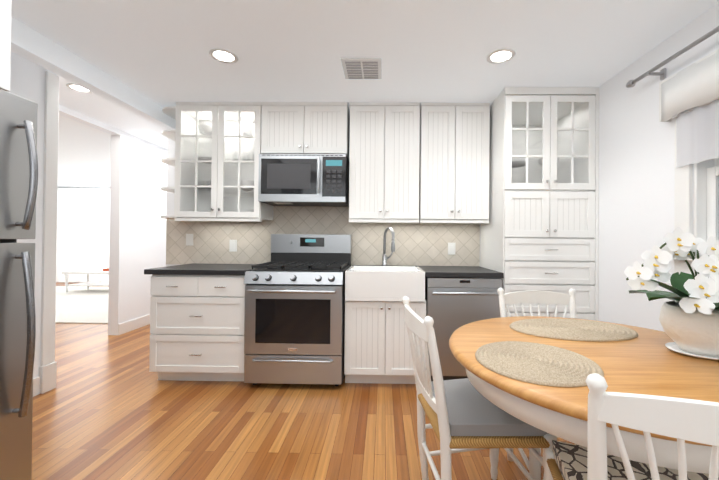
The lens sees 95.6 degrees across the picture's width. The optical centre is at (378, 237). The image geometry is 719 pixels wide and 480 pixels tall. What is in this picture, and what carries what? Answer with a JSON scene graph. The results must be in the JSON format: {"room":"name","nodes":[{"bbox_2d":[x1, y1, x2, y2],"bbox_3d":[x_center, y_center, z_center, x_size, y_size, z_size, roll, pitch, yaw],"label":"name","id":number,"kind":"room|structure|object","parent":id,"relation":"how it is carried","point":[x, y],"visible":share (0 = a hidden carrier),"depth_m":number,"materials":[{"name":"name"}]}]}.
{"room":"kitchen","nodes":[
{"label":"kitchen","id":0,"kind":"room"},
{"bbox_2d":[7,51,56,377],"bbox_3d":[-2.595,-0.081,0.162,0.120,2.440,4.700,0,0,1],"label":"wall","id":1,"kind":"structure","parent":0,"point":[27,79],"depth_m":2.39,"materials":[{"name":"white paint"}]},
{"bbox_2d":[33,71,149,396],"bbox_3d":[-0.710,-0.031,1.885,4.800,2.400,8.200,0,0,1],"label":"door trim","id":2,"kind":"structure","parent":1,"relation":"attached to","point":[44,381],"depth_m":2.46,"materials":[{"name":"white paint"}]},
{"bbox_2d":[59,187,109,282],"bbox_3d":[-6.011,-0.048,8.323,5.750,2.440,0.120,0,0,1],"label":"wall","id":3,"kind":"structure","parent":0,"point":[87,188],"depth_m":8.28,"materials":[{"name":"white paint"}]},
{"bbox_2d":[57,75,167,186],"bbox_3d":[-5.477,-1.327,3.365,7.000,0.050,11.000,0,0,1],"label":"ceiling","id":4,"kind":"structure","parent":0,"point":[84,155],"depth_m":4.14,"materials":[{"name":"white paint"}]},
{"bbox_2d":[66,83,92,92],"bbox_3d":[-2.562,-1.276,2.791,0.176,0.008,0.176,0,0,1],"label":"recessed light","id":5,"kind":"object","parent":4,"relation":"in","point":[75,87],"visible":0.73,"depth_m":2.80,"materials":[{"name":"white paint"}]},
{"bbox_2d":[56,187,109,281],"bbox_3d":[-5.918,-0.049,8.182,5.400,2.381,0.100,0,0,1],"label":"curtain","id":6,"kind":"object","parent":4,"relation":"hanging from","point":[83,221],"visible":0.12,"depth_m":8.20,"materials":[{"name":"white fabric"}]},
{"bbox_2d":[11,16,174,129],"bbox_3d":[-2.070,-1.184,0.513,0.100,0.220,5.400,0,0,1],"label":"ceiling beam","id":7,"kind":"structure","parent":4,"relation":"attached to","point":[33,46],"depth_m":2.19,"materials":[{"name":"white paint"}]},
{"bbox_2d":[59,104,166,334],"bbox_3d":[-3.149,-0.061,3.321,0.120,2.440,11.000,0,0,1],"label":"wall","id":8,"kind":"structure","parent":0,"point":[138,207],"depth_m":4.07,"materials":[{"name":"white paint"}]},
{"bbox_2d":[31,282,573,479],"bbox_3d":[-3.524,1.185,3.316,10.950,0.060,11.000,0,0,1],"label":"floor","id":9,"kind":"structure","parent":0,"point":[110,407],"depth_m":1.99,"materials":[{"name":"brown wood"}]},
{"bbox_2d":[0,89,37,479],"bbox_3d":[-1.782,0.292,0.983,0.826,1.720,0.770,0,0,1],"label":"refrigerator","id":10,"kind":"object","parent":9,"relation":"on","point":[18,160],"visible":1,"depth_m":1.29,"materials":[{"name":"grey metal"}]},
{"bbox_2d":[55,286,108,323],"bbox_3d":[-5.535,1.152,5.971,4.050,0.012,3.150,0,0,1],"label":"living room rug","id":11,"kind":"object","parent":9,"relation":"on","point":[77,304],"visible":0.2,"depth_m":5.48,"materials":[{"name":"white carpet"}]},
{"bbox_2d":[61,268,108,292],"bbox_3d":[-5.944,0.906,6.954,1.100,0.487,0.600,0,0,1],"label":"coffee table","id":12,"kind":"object","parent":11,"relation":"on","point":[105,271],"visible":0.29,"depth_m":6.72,"materials":[{"name":"white paint"}]},
{"bbox_2d":[149,274,246,380],"bbox_3d":[-1.420,0.735,2.854,0.764,0.870,0.651,0,0,1],"label":"base cabinet","id":13,"kind":"object","parent":9,"relation":"on","point":[197,327],"visible":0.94,"depth_m":2.56,"materials":[{"name":"white paint"}]},
{"bbox_2d":[144,263,503,277],"bbox_3d":[-0.434,0.287,2.851,2.808,0.040,0.636,0,0,1],"label":"countertop","id":14,"kind":"structure","parent":13,"relation":"on","point":[430,271],"depth_m":2.56,"materials":[{"name":"grey stone"}]},
{"bbox_2d":[345,266,424,301],"bbox_3d":[0.053,0.382,2.769,0.618,0.231,0.507,0,0,1],"label":"farmhouse sink","id":15,"kind":"object","parent":14,"relation":"in","point":[380,283],"visible":1,"depth_m":2.52,"materials":[{"name":"white ceramic"}]},
{"bbox_2d":[381,227,394,265],"bbox_3d":[0.090,0.088,3.026,0.127,0.368,0.201,0,0,1],"label":"gooseneck faucet","id":16,"kind":"object","parent":14,"relation":"on","point":[384,259],"visible":1,"depth_m":3.08,"materials":[{"name":"silver metal"}]},
{"bbox_2d":[244,234,350,385],"bbox_3d":[-0.651,0.574,2.791,0.756,1.205,0.717,0,0,1],"label":"gas range","id":17,"kind":"object","parent":9,"relation":"on","point":[294,324],"visible":0.98,"depth_m":2.50,"materials":[{"name":"grey metal"}]},
{"bbox_2d":[344,300,425,383],"bbox_3d":[0.057,0.748,2.834,0.642,0.870,0.647,0,0,1],"label":"base cabinet","id":18,"kind":"object","parent":9,"relation":"on","point":[377,347],"visible":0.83,"depth_m":2.54,"materials":[{"name":"white paint"}]},
{"bbox_2d":[425,277,501,380],"bbox_3d":[0.672,0.755,2.809,0.578,0.865,0.679,0,0,1],"label":"dishwasher","id":19,"kind":"object","parent":9,"relation":"on","point":[453,305],"visible":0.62,"depth_m":2.53,"materials":[{"name":"grey metal"}]},
{"bbox_2d":[402,296,556,479],"bbox_3d":[0.364,0.727,1.356,0.505,0.897,0.470,1,0,-7],"label":"chair","id":20,"kind":"object","parent":9,"relation":"on","point":[464,415],"visible":0.9,"depth_m":1.21,"materials":[{"name":"white paint"}]},
{"bbox_2d":[497,288,576,479],"bbox_3d":[0.880,0.733,1.608,0.470,0.898,0.505,0,0,1],"label":"chair","id":21,"kind":"object","parent":9,"relation":"on","point":[533,464],"visible":0.21,"depth_m":1.83,"materials":[{"name":"white paint"}]},
{"bbox_2d":[480,87,598,320],"bbox_3d":[1.340,0.015,2.813,0.724,2.358,0.662,0,0,1],"label":"pantry cabinet","id":22,"kind":"object","parent":9,"relation":"on","point":[539,231],"visible":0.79,"depth_m":2.52,"materials":[{"name":"white paint"}]},
{"bbox_2d":[449,316,718,473],"bbox_3d":[0.793,0.791,1.176,1.060,0.770,1.060,0,0,1],"label":"round dining table","id":23,"kind":"object","parent":9,"relation":"on","point":[646,361],"visible":0.56,"depth_m":0.93,"materials":[{"name":"brown wood"}]},
{"bbox_2d":[475,341,603,386],"bbox_3d":[0.505,0.397,1.053,0.370,0.010,0.370,0,0,1],"label":"placemat","id":24,"kind":"object","parent":23,"relation":"on","point":[539,364],"visible":0.96,"depth_m":1.01,"materials":[{"name":"beige wicker"}]},
{"bbox_2d":[510,318,637,341],"bbox_3d":[0.850,0.403,1.438,0.525,0.010,0.340,0,0,1],"label":"placemat","id":25,"kind":"object","parent":23,"relation":"on","point":[573,329],"visible":1,"depth_m":1.40,"materials":[{"name":"beige wicker"}]},
{"bbox_2d":[624,227,718,360],"bbox_3d":[1.130,0.187,1.149,0.598,0.442,0.469,0,0,1],"label":"potted orchid","id":26,"kind":"object","parent":23,"relation":"on","point":[689,318],"visible":1,"depth_m":1.10,"materials":[{"name":"white plant"}]},
{"bbox_2d":[545,373,718,479],"bbox_3d":[0.696,0.726,0.788,0.470,0.897,0.505,0,0,20],"label":"chair","id":27,"kind":"object","parent":9,"relation":"on","point":[681,420],"visible":1,"depth_m":0.64,"materials":[{"name":"white paint"}]},
{"bbox_2d":[166,138,479,266],"bbox_3d":[-0.065,-0.035,3.231,4.050,2.440,0.128,0,0,1],"label":"wall","id":28,"kind":"structure","parent":0,"point":[421,244],"depth_m":3.18,"materials":[{"name":"beige tile"}]},
{"bbox_2d":[160,106,175,218],"bbox_3d":[-1.888,-0.668,3.041,0.198,0.990,0.312,0,0,1],"label":"corner shelf","id":29,"kind":"object","parent":28,"relation":"attached to","point":[169,111],"visible":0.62,"depth_m":2.93,"materials":[{"name":"white paint"}]},
{"bbox_2d":[186,234,192,245],"bbox_3d":[-1.851,0.024,3.188,0.072,0.116,0.009,0,0,1],"label":"electrical outlet","id":30,"kind":"object","parent":28,"relation":"attached to","point":[189,239],"visible":1,"depth_m":3.19,"materials":[{"name":"white plastic"}]},
{"bbox_2d":[174,102,272,221],"bbox_3d":[-1.409,-0.663,3.006,0.758,1.048,0.368,0,0,1],"label":"upper cabinet","id":31,"kind":"object","parent":28,"relation":"attached to","point":[217,148],"visible":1,"depth_m":2.86,"materials":[{"name":"white paint"}]},
{"bbox_2d":[229,240,236,251],"bbox_3d":[-1.422,0.083,3.181,0.072,0.116,0.009,0,0,1],"label":"electrical outlet","id":32,"kind":"object","parent":28,"relation":"attached to","point":[232,245],"visible":1,"depth_m":3.18,"materials":[{"name":"white plastic"}]},
{"bbox_2d":[261,102,349,160],"bbox_3d":[-0.649,-0.955,2.997,0.753,0.454,0.368,0,0,1],"label":"upper cabinet","id":33,"kind":"object","parent":28,"relation":"attached to","point":[305,127],"visible":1,"depth_m":2.84,"materials":[{"name":"white paint"}]},
{"bbox_2d":[258,154,348,206],"bbox_3d":[-0.654,-0.506,2.958,0.748,0.410,0.440,0,0,1],"label":"over-the-range microwave","id":34,"kind":"object","parent":33,"relation":"attached to","point":[303,179],"visible":1,"depth_m":2.79,"materials":[{"name":"grey metal"}]},
{"bbox_2d":[349,102,419,222],"bbox_3d":[0.052,-0.650,2.984,0.614,1.048,0.368,0,0,1],"label":"upper cabinet","id":35,"kind":"object","parent":28,"relation":"attached to","point":[384,148],"visible":1,"depth_m":2.83,"materials":[{"name":"white paint"}]},
{"bbox_2d":[448,243,455,254],"bbox_3d":[0.708,0.111,3.149,0.072,0.116,0.009,0,0,1],"label":"electrical outlet","id":36,"kind":"object","parent":28,"relation":"attached to","point":[451,248],"visible":1,"depth_m":3.15,"materials":[{"name":"white plastic"}]},
{"bbox_2d":[419,102,489,223],"bbox_3d":[0.666,-0.645,2.975,0.596,1.048,0.368,0,0,1],"label":"upper cabinet","id":37,"kind":"object","parent":28,"relation":"attached to","point":[454,163],"visible":0.94,"depth_m":2.82,"materials":[{"name":"white paint"}]},
{"bbox_2d":[11,0,718,109],"bbox_3d":[-0.044,-1.221,0.559,3.950,0.050,5.550,0,0,1],"label":"ceiling","id":38,"kind":"structure","parent":0,"point":[156,51],"depth_m":1.98,"materials":[{"name":"white paint"}]},
{"bbox_2d":[0,0,11,90],"bbox_3d":[-1.888,-0.912,0.981,0.645,0.588,0.825,0,0,1],"label":"upper cabinet","id":39,"kind":"object","parent":38,"relation":"attached to","point":[5,34],"visible":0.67,"depth_m":1.36,"materials":[{"name":"white paint"}]},
{"bbox_2d":[209,48,237,63],"bbox_3d":[-1.016,-1.187,2.138,0.176,0.008,0.176,0,0,1],"label":"recessed light","id":40,"kind":"object","parent":38,"relation":"in","point":[223,55],"visible":1,"depth_m":2.13,"materials":[{"name":"white paint"}]},
{"bbox_2d":[341,58,381,78],"bbox_3d":[-0.114,-1.177,2.285,0.270,0.012,0.270,0,0,1],"label":"ceiling vent","id":41,"kind":"object","parent":38,"relation":"in","point":[362,68],"visible":1,"depth_m":2.26,"materials":[{"name":"silver metal"}]},
{"bbox_2d":[487,48,515,63],"bbox_3d":[0.794,-1.172,2.111,0.176,0.008,0.176,0,0,1],"label":"recessed light","id":42,"kind":"object","parent":38,"relation":"in","point":[502,55],"visible":1,"depth_m":2.11,"materials":[{"name":"white paint"}]},
{"bbox_2d":[593,2,718,331],"bbox_3d":[1.740,-0.041,0.449,0.140,2.440,5.400,0,0,1],"label":"wall","id":43,"kind":"structure","parent":0,"point":[636,172],"depth_m":2.14,"materials":[{"name":"white paint"}]},
{"bbox_2d":[626,26,718,87],"bbox_3d":[1.630,-0.979,1.088,0.113,0.063,2.060,0,0,1],"label":"curtain rod","id":44,"kind":"object","parent":43,"relation":"attached to","point":[650,72],"visible":1,"depth_m":1.83,"materials":[{"name":"grey metal"}]},
{"bbox_2d":[659,49,718,121],"bbox_3d":[1.651,-0.789,1.046,0.065,0.236,1.704,0,0,1],"label":"curtain valance","id":45,"kind":"object","parent":44,"relation":"hanging from","point":[695,84],"visible":1,"depth_m":1.70,"materials":[{"name":"white fabric"}]},
{"bbox_2d":[673,117,718,274],"bbox_3d":[1.721,-0.331,1.101,0.199,1.090,1.520,0,0,1],"label":"window","id":46,"kind":"structure","parent":43,"relation":"in","point":[696,213],"depth_m":1.73,"materials":[{"name":"white paint"}]},
{"bbox_2d":[672,98,718,167],"bbox_3d":[1.649,-0.540,1.104,0.018,0.304,1.480,0,0,1],"label":"sheer curtain","id":47,"kind":"object","parent":46,"relation":"hanging from","point":[697,134],"visible":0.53,"depth_m":1.69,"materials":[{"name":"white fabric"}]}
]}

